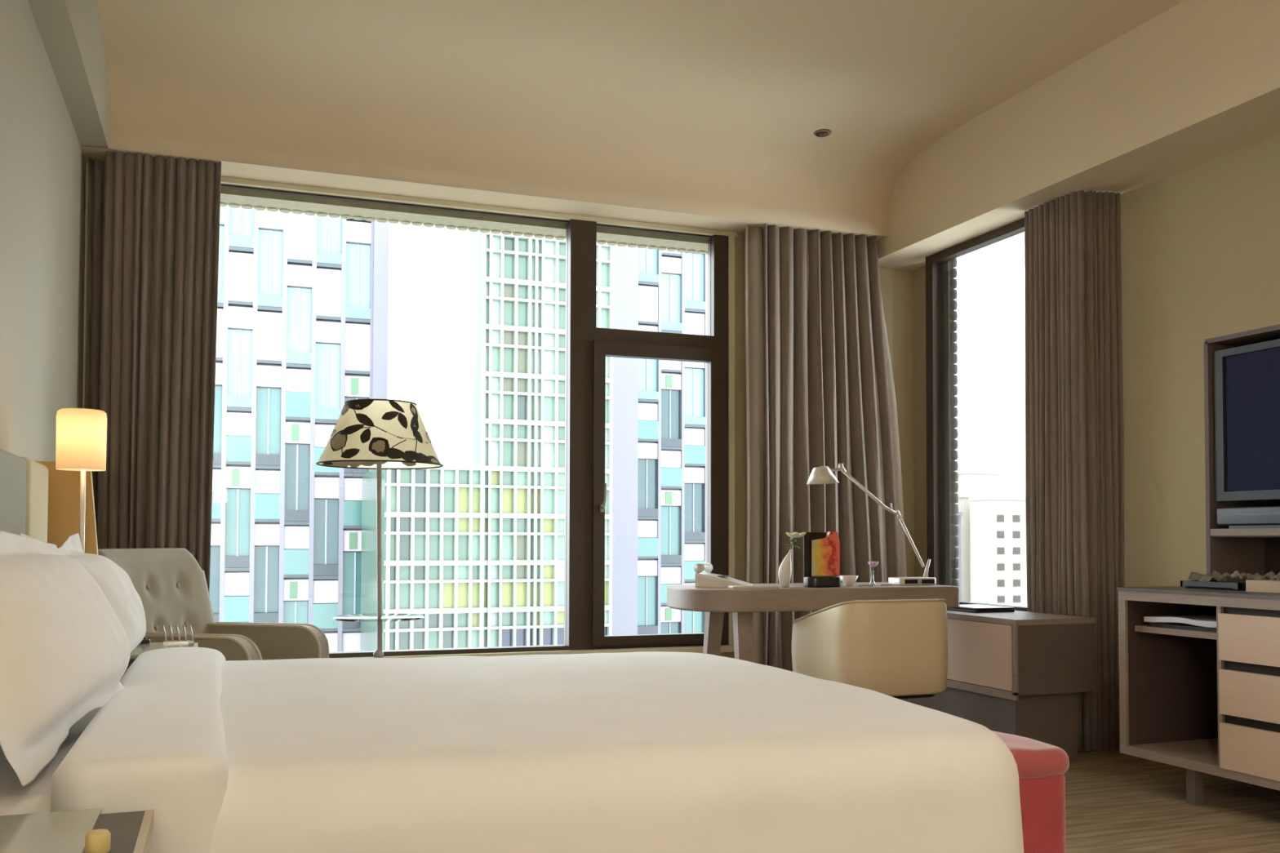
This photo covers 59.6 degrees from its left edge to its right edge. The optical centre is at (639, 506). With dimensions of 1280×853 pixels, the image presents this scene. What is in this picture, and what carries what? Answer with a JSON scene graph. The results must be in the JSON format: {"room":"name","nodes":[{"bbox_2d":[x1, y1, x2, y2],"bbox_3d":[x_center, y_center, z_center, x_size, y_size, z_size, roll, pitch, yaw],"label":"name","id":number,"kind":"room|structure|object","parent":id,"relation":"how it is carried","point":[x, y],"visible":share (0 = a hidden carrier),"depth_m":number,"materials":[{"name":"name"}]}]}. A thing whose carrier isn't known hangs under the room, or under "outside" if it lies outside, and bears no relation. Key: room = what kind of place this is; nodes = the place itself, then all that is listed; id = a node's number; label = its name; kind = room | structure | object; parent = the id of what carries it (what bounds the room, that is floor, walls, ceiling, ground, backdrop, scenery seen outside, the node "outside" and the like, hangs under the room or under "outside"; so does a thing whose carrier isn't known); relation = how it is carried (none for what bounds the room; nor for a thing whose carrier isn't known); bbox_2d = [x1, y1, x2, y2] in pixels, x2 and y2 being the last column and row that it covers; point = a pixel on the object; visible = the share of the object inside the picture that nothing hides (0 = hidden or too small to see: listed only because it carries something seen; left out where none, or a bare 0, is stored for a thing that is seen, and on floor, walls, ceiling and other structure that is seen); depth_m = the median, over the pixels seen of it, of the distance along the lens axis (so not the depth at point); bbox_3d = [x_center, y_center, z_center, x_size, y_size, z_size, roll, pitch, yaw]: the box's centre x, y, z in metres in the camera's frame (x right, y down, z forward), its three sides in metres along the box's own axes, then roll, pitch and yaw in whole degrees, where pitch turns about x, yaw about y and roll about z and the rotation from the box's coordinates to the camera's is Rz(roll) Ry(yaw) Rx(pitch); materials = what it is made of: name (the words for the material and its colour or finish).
{"room":"hotel room","nodes":[
{"label":"hotel room","id":0,"kind":"room"},
{"bbox_2d":[0,0,87,461],"bbox_3d":[-1.246,-0.656,1.423,0.150,3.300,8.100,1,-2,-20],"label":"wall","id":1,"kind":"structure","parent":0,"point":[43,165],"depth_m":3.76,"materials":[{"name":"beige paint"}]},
{"bbox_2d":[27,0,108,148],"bbox_3d":[-1.062,-1.896,1.350,0.111,0.445,7.570,1,-2,-20],"label":"ceiling beam","id":2,"kind":"structure","parent":1,"relation":"attached to","point":[70,31],"depth_m":4.18,"materials":[{"name":"beige paint"}]},
{"bbox_2d":[55,408,106,552],"bbox_3d":[-1.688,0.069,3.372,0.138,0.722,0.138,1,-2,-20],"label":"bedside lamp","id":3,"kind":"object","parent":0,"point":[81,442],"visible":0.79,"depth_m":3.33,"materials":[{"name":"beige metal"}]},
{"bbox_2d":[82,164,914,658],"bbox_3d":[-0.398,-0.519,5.984,4.624,3.300,0.220,1,-2,-20],"label":"wall","id":4,"kind":"structure","parent":0,"point":[895,284],"depth_m":6.58,"materials":[{"name":"beige paint"}]},
{"bbox_2d":[220,186,708,254],"bbox_3d":[-0.974,-1.506,5.854,3.060,0.058,0.202,1,-2,-20],"label":"window blind","id":5,"kind":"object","parent":4,"relation":"attached to","point":[233,197],"depth_m":5.80,"materials":[{"name":"beige fabric"}]},
{"bbox_2d":[220,183,728,657],"bbox_3d":[-0.932,-0.391,5.648,3.025,2.260,0.149,1,-2,-20],"label":"window","id":6,"kind":"structure","parent":4,"relation":"in","point":[588,346],"depth_m":5.89,"materials":[{"name":"brown metal"}]},
{"bbox_2d":[221,176,737,657],"bbox_3d":[-0.904,-0.385,5.645,3.075,2.319,0.065,1,-2,-20],"label":"trim","id":7,"kind":"structure","parent":4,"relation":"attached to","point":[229,180],"depth_m":5.97,"materials":[{"name":"beige paint"}]},
{"bbox_2d":[80,0,1184,240],"bbox_3d":[0.873,-1.961,2.207,4.334,0.635,7.819,1,-2,-20],"label":"ceiling","id":8,"kind":"structure","parent":0,"point":[707,114],"depth_m":5.06,"materials":[{"name":"beige paint"}]},
{"bbox_2d":[84,151,221,595],"bbox_3d":[-2.193,-0.256,4.982,0.584,2.685,0.196,0,-2,-1],"label":"curtain","id":9,"kind":"object","parent":8,"relation":"hanging from","point":[153,223],"visible":0.59,"depth_m":4.98,"materials":[{"name":"beige fabric"}]},
{"bbox_2d":[813,129,831,137],"bbox_3d":[0.934,-1.908,5.730,0.092,0.016,0.092,1,-2,-20],"label":"recessed light","id":10,"kind":"object","parent":8,"relation":"in","point":[820,133],"visible":1,"depth_m":5.71,"materials":[{"name":"brown"}]},
{"bbox_2d":[745,223,906,671],"bbox_3d":[1.048,-0.211,6.222,1.030,2.685,0.220,1,-2,-20],"label":"curtain","id":11,"kind":"object","parent":8,"relation":"hanging from","point":[820,387],"visible":0.59,"depth_m":6.15,"materials":[{"name":"beige fabric"}]},
{"bbox_2d":[912,265,927,577],"bbox_3d":[1.930,-0.145,5.922,0.325,2.560,1.500,1,-2,-20],"label":"wall","id":12,"kind":"structure","parent":0,"point":[918,274],"depth_m":6.56,"materials":[{"name":"beige paint"}]},
{"bbox_2d":[925,217,1026,611],"bbox_3d":[1.842,-0.450,5.789,0.060,1.960,1.135,1,-2,-20],"label":"window","id":13,"kind":"structure","parent":12,"relation":"in","point":[975,286],"depth_m":5.93,"materials":[{"name":"clear glass"}]},
{"bbox_2d":[1064,748,1279,852],"bbox_3d":[0.987,1.082,2.178,4.804,0.120,8.050,1,-2,-20],"label":"floor","id":14,"kind":"structure","parent":0,"point":[1116,802],"depth_m":3.94,"materials":[{"name":"wood"}]},
{"bbox_2d":[0,448,120,816],"bbox_3d":[-0.507,0.429,2.532,2.032,1.200,2.920,1,-2,-20],"label":"bed","id":15,"kind":"object","parent":14,"relation":"on","point":[38,500],"visible":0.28,"depth_m":2.87,"materials":[{"name":"beige fabric"}]},
{"bbox_2d":[0,530,130,786],"bbox_3d":[-1.067,0.228,1.977,0.248,0.371,0.825,1,-2,-13],"label":"pillow","id":16,"kind":"object","parent":15,"relation":"on","point":[65,651],"visible":0.98,"depth_m":1.78,"materials":[{"name":"white fabric"}]},
{"bbox_2d":[20,533,146,652],"bbox_3d":[-1.352,0.256,2.691,0.290,0.389,0.685,1,-2,-17],"label":"pillow","id":17,"kind":"object","parent":15,"relation":"on","point":[116,584],"visible":0.28,"depth_m":2.63,"materials":[{"name":"white fabric"}]},
{"bbox_2d":[50,647,1023,852],"bbox_3d":[-0.301,0.659,2.663,1.770,0.549,1.728,1,-2,-20],"label":"duvet","id":18,"kind":"object","parent":15,"relation":"on","point":[644,752],"visible":0.94,"depth_m":1.99,"materials":[{"name":"white fabric"}]},
{"bbox_2d":[95,809,153,852],"bbox_3d":[-0.766,0.707,1.268,0.395,0.568,0.555,1,-2,-20],"label":"nightstand","id":19,"kind":"object","parent":14,"relation":"on","point":[131,832],"visible":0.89,"depth_m":1.50,"materials":[{"name":"beige wood"}]},
{"bbox_2d":[0,808,102,852],"bbox_3d":[-0.807,0.419,1.266,0.309,0.008,0.537,1,-2,-20],"label":"notepad","id":20,"kind":"object","parent":19,"relation":"on","point":[58,832],"visible":1,"depth_m":1.45,"materials":[{"name":"beige paper"}]},
{"bbox_2d":[84,829,111,852],"bbox_3d":[-0.653,0.404,1.347,0.028,0.025,0.028,1,-2,-20],"label":"candle","id":21,"kind":"object","parent":19,"relation":"on","point":[96,841],"visible":1,"depth_m":1.34,"materials":[{"name":"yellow wax"}]},
{"bbox_2d":[121,643,198,677],"bbox_3d":[-1.546,0.745,3.384,0.410,0.613,0.465,1,-2,-20],"label":"nightstand","id":22,"kind":"object","parent":14,"relation":"on","point":[190,645],"visible":0.02,"depth_m":3.21,"materials":[{"name":"beige wood"}]},
{"bbox_2d":[129,642,189,657],"bbox_3d":[-1.562,0.435,3.387,0.354,0.008,0.420,1,-2,-20],"label":"sheet","id":23,"kind":"object","parent":22,"relation":"on","point":[140,649],"visible":0.07,"depth_m":3.46,"materials":[{"name":"beige fabric"}]},
{"bbox_2d":[139,635,150,644],"bbox_3d":[-1.601,0.423,3.576,0.065,0.027,0.040,1,-2,-20],"label":"trinket","id":24,"kind":"object","parent":23,"relation":"on","point":[144,641],"visible":0.44,"depth_m":3.57,"materials":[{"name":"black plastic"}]},
{"bbox_2d":[162,624,194,644],"bbox_3d":[-1.486,0.409,3.598,0.096,0.058,0.040,1,-2,-20],"label":"wire rack","id":25,"kind":"object","parent":23,"relation":"on","point":[166,642],"visible":1,"depth_m":3.59,"materials":[{"name":"silver metal"}]},
{"bbox_2d":[97,548,328,661],"bbox_3d":[-1.681,0.624,4.412,0.749,0.915,0.724,0,-2,12],"label":"armchair","id":26,"kind":"object","parent":14,"relation":"on","point":[171,584],"visible":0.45,"depth_m":4.62,"materials":[{"name":"beige fabric"}]},
{"bbox_2d":[315,399,443,657],"bbox_3d":[-1.074,0.330,4.608,0.512,1.518,0.512,1,-2,-20],"label":"floor lamp","id":27,"kind":"object","parent":14,"relation":"on","point":[378,434],"visible":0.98,"depth_m":4.49,"materials":[{"name":"beige fabric"}]},
{"bbox_2d":[332,613,424,622],"bbox_3d":[-1.075,0.456,4.604,0.368,0.010,0.368,1,-2,-20],"label":"glass tray","id":28,"kind":"object","parent":27,"relation":"on","point":[379,617],"depth_m":4.58,"materials":[{"name":"clear glass"}]},
{"bbox_2d":[666,582,959,662],"bbox_3d":[0.752,0.731,5.042,1.285,0.750,0.560,1,-2,-20],"label":"desk","id":29,"kind":"object","parent":14,"relation":"on","point":[714,602],"visible":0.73,"depth_m":4.75,"materials":[{"name":"beige wood"}]},
{"bbox_2d":[693,563,752,587],"bbox_3d":[0.365,0.298,4.873,0.225,0.103,0.196,0,-2,18],"label":"telephone","id":30,"kind":"object","parent":29,"relation":"on","point":[703,580],"visible":0.97,"depth_m":4.82,"materials":[{"name":"white plastic"}]},
{"bbox_2d":[728,585,779,589],"bbox_3d":[0.483,0.340,4.739,0.220,0.012,0.060,1,-2,-20],"label":"notepad","id":31,"kind":"object","parent":29,"relation":"on","point":[735,587],"visible":1,"depth_m":4.71,"materials":[{"name":"white paper"}]},
{"bbox_2d":[777,549,791,587],"bbox_3d":[0.634,0.268,4.883,0.064,0.165,0.047,1,-2,-20],"label":"vase","id":32,"kind":"object","parent":29,"relation":"on","point":[784,571],"visible":1,"depth_m":4.87,"materials":[{"name":"white ceramic"}]},
{"bbox_2d":[785,532,806,549],"bbox_3d":[0.677,0.154,4.903,0.099,0.086,0.085,1,-2,-20],"label":"flower","id":33,"kind":"object","parent":32,"relation":"on","point":[795,535],"visible":1,"depth_m":4.89,"materials":[{"name":"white plant"}]},
{"bbox_2d":[803,532,840,587],"bbox_3d":[0.801,0.232,4.914,0.164,0.240,0.100,1,-2,-20],"label":"card holder","id":34,"kind":"object","parent":29,"relation":"on","point":[809,581],"visible":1,"depth_m":4.91,"materials":[{"name":"black"}]},
{"bbox_2d":[811,531,839,576],"bbox_3d":[0.816,0.207,4.917,0.130,0.195,0.024,1,-2,-20],"label":"brochure","id":35,"kind":"object","parent":34,"relation":"in","point":[825,552],"visible":1,"depth_m":4.91,"materials":[{"name":"orange paper"}]},
{"bbox_2d":[840,575,858,586],"bbox_3d":[0.941,0.333,5.039,0.084,0.046,0.084,1,-2,-20],"label":"bowl","id":36,"kind":"object","parent":29,"relation":"on","point":[847,580],"visible":1,"depth_m":5.01,"materials":[{"name":"white ceramic"}]},
{"bbox_2d":[857,583,872,586],"bbox_3d":[1.016,0.353,5.045,0.060,0.008,0.040,1,-2,-20],"label":"coaster","id":37,"kind":"object","parent":29,"relation":"on","point":[859,584],"visible":1,"depth_m":5.03,"materials":[{"name":"beige paper"}]},
{"bbox_2d":[806,463,935,585],"bbox_3d":[1.054,0.082,5.109,0.644,0.553,0.148,1,-2,-20],"label":"desk lamp","id":38,"kind":"object","parent":29,"relation":"on","point":[822,474],"visible":0.99,"depth_m":5.10,"materials":[{"name":"silver metal"}]},
{"bbox_2d":[876,583,892,586],"bbox_3d":[1.110,0.354,5.079,0.060,0.008,0.040,1,-2,-20],"label":"coaster","id":39,"kind":"object","parent":29,"relation":"on","point":[878,584],"visible":1,"depth_m":5.06,"materials":[{"name":"beige paper"}]},
{"bbox_3d":[1.068,0.327,5.139,0.032,0.065,0.032,1,-2,-20],"label":"bud vase","id":40,"kind":"object","parent":29,"relation":"on","visible":0},
{"bbox_2d":[867,561,878,578],"bbox_3d":[1.074,0.291,5.143,0.049,0.078,0.049,1,-2,-20],"label":"flower","id":41,"kind":"object","parent":40,"relation":"in","point":[873,564],"visible":1,"depth_m":5.13,"materials":[{"name":"purple plant"}]},
{"bbox_2d":[791,598,947,699],"bbox_3d":[0.952,0.733,4.615,0.513,0.722,0.511,1,-2,-20],"label":"desk chair","id":42,"kind":"object","parent":14,"relation":"on","point":[898,649],"visible":0.71,"depth_m":4.39,"materials":[{"name":"beige leather"}]},
{"bbox_2d":[901,609,1095,762],"bbox_3d":[1.562,0.805,5.313,0.422,0.623,1.194,1,-2,-20],"label":"base cabinet","id":43,"kind":"object","parent":14,"relation":"on","point":[1020,673],"visible":0.49,"depth_m":4.81,"materials":[{"name":"beige wood"}]},
{"bbox_2d":[946,604,1014,613],"bbox_3d":[1.601,0.483,5.312,0.220,0.021,0.280,1,-2,-20],"label":"folder","id":44,"kind":"object","parent":43,"relation":"on","point":[975,608],"visible":0.77,"depth_m":5.21,"materials":[{"name":"paper"}]},
{"bbox_2d":[991,730,1069,852],"bbox_3d":[0.674,0.819,3.169,0.395,0.463,1.150,1,-2,-20],"label":"bench","id":45,"kind":"object","parent":14,"relation":"on","point":[1042,767],"visible":0.19,"depth_m":2.68,"materials":[{"name":"red fabric"}]},
{"bbox_2d":[991,730,1069,778],"bbox_3d":[0.674,0.629,3.175,0.395,0.082,1.150,1,-2,-20],"label":"seat cushion","id":46,"kind":"object","parent":45,"relation":"on","point":[1034,759],"depth_m":2.68,"materials":[{"name":"fabric"}]},
{"bbox_2d":[1116,586,1279,805],"bbox_3d":[2.514,0.676,3.448,0.607,0.775,2.146,1,-2,-20],"label":"media cabinet","id":47,"kind":"object","parent":14,"relation":"on","point":[1199,702],"visible":0.96,"depth_m":4.15,"materials":[{"name":"beige wood"}]},
{"bbox_2d":[1134,625,1216,639],"bbox_3d":[2.236,0.469,4.233,0.526,0.023,0.411,1,-2,-20],"label":"shelf","id":48,"kind":"object","parent":47,"relation":"attached to","point":[1140,630],"depth_m":4.18,"materials":[{"name":"beige wood"}]},
{"bbox_2d":[1148,622,1216,632],"bbox_3d":[2.174,0.449,4.192,0.330,0.014,0.360,1,-2,-20],"label":"folder","id":49,"kind":"object","parent":47,"relation":"on","point":[1172,625],"visible":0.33,"depth_m":4.17,"materials":[{"name":"black plastic"}]},
{"bbox_2d":[1143,614,1216,627],"bbox_3d":[2.148,0.426,4.189,0.300,0.028,0.380,1,-2,-20],"label":"magazine","id":50,"kind":"object","parent":49,"relation":"on","point":[1202,620],"visible":0.57,"depth_m":4.18,"materials":[{"name":"white paper"}]},
{"bbox_2d":[1180,580,1245,591],"bbox_3d":[2.271,0.296,4.237,0.300,0.028,0.270,1,-2,-20],"label":"tray","id":51,"kind":"object","parent":47,"relation":"on","point":[1211,584],"visible":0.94,"depth_m":4.17,"materials":[{"name":"black"}]},
{"bbox_2d":[1188,569,1279,582],"bbox_3d":[2.266,0.264,4.252,0.220,0.052,0.240,1,-2,-20],"label":"napkin","id":52,"kind":"object","parent":51,"relation":"in","point":[1236,577],"visible":0.91,"depth_m":4.20,"materials":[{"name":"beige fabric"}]},
{"bbox_2d":[1245,579,1279,593],"bbox_3d":[2.232,0.280,3.913,0.120,0.042,0.160,1,-2,-20],"label":"box","id":53,"kind":"object","parent":47,"relation":"on","point":[1268,586],"visible":1,"depth_m":3.90,"materials":[{"name":"beige"}]},
{"bbox_2d":[1120,133,1279,586],"bbox_3d":[3.531,-0.247,2.348,0.500,2.560,6.320,1,-2,-20],"label":"wall","id":54,"kind":"structure","parent":0,"point":[1200,243],"depth_m":4.84,"materials":[{"name":"beige paint"}]},
{"bbox_2d":[1024,190,1124,751],"bbox_3d":[1.990,-0.169,5.197,0.459,2.545,0.194,-1,-2,42],"label":"curtain","id":55,"kind":"object","parent":54,"relation":"hanging from","point":[1074,432],"visible":0.84,"depth_m":5.12,"materials":[{"name":"beige fabric"}]},
{"bbox_2d":[877,0,1279,270],"bbox_3d":[2.948,-1.786,2.975,0.595,0.550,7.819,1,-2,-20],"label":"ceiling soffit","id":56,"kind":"structure","parent":54,"relation":"attached to","point":[1197,82],"depth_m":4.78,"materials":[{"name":"beige paint"}]},
{"bbox_2d":[1203,324,1279,580],"bbox_3d":[2.782,-0.214,4.121,0.346,1.016,1.382,1,-2,-20],"label":"trim","id":57,"kind":"structure","parent":54,"relation":"attached to","point":[1229,555],"depth_m":4.70,"materials":[{"name":"beige wood"}]},
{"bbox_2d":[1210,528,1279,536],"bbox_3d":[2.782,0.091,4.112,0.344,0.029,1.366,1,-2,-20],"label":"trim","id":58,"kind":"structure","parent":54,"relation":"attached to","point":[1242,531],"depth_m":4.52,"materials":[{"name":"beige wood"}]},
{"bbox_2d":[1213,338,1279,502],"bbox_3d":[2.640,-0.294,4.190,0.090,0.745,1.090,1,-2,-20],"label":"television","id":59,"kind":"object","parent":58,"relation":"on","point":[1246,378],"visible":1,"depth_m":4.54,"materials":[{"name":"grey plastic"}]},
{"bbox_2d":[1216,506,1279,528],"bbox_3d":[2.598,0.033,4.162,0.044,0.088,1.065,1,-2,-20],"label":"soundbar","id":60,"kind":"object","parent":58,"relation":"on","point":[1255,517],"visible":1,"depth_m":4.50,"materials":[{"name":"grey plastic"}]},
{"bbox_2d":[1211,499,1279,574],"bbox_3d":[2.785,-0.205,4.122,0.336,0.995,1.346,1,-2,-20],"label":"trim","id":61,"kind":"structure","parent":54,"relation":"attached to","point":[1272,543],"depth_m":4.75,"materials":[{"name":"brown wood"}]},
{"label":"outside","id":62,"kind":"structure","parent":0,"visible":0},
{"bbox_3d":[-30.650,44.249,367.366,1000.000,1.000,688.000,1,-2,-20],"label":"ground","id":63,"kind":"structure","parent":62,"visible":0},
{"bbox_2d":[209,204,389,652],"bbox_3d":[-25.220,2.946,72.239,15.361,64.163,14.900,1,-2,-20],"label":"apartment building","id":64,"kind":"structure","parent":63,"relation":"on","point":[302,331],"depth_m":66.79,"materials":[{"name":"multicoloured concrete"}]},
{"bbox_2d":[360,462,484,651],"bbox_3d":[-12.378,16.321,61.910,5.021,36.878,10.500,1,-2,-20],"label":"office building","id":65,"kind":"structure","parent":63,"relation":"on","point":[433,518],"depth_m":57.81,"materials":[{"name":"green"}]},
{"bbox_2d":[446,226,613,647],"bbox_3d":[-6.882,7.124,66.356,7.458,55.553,10.500,1,-2,-20],"label":"office building","id":66,"kind":"structure","parent":63,"relation":"on","point":[506,294],"depth_m":61.73,"materials":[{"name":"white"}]},
{"bbox_2d":[612,244,708,635],"bbox_3d":[1.390,1.449,102.483,14.176,69.074,16.900,1,-2,-20],"label":"apartment building","id":67,"kind":"structure","parent":63,"relation":"on","point":[659,428],"depth_m":94.31,"materials":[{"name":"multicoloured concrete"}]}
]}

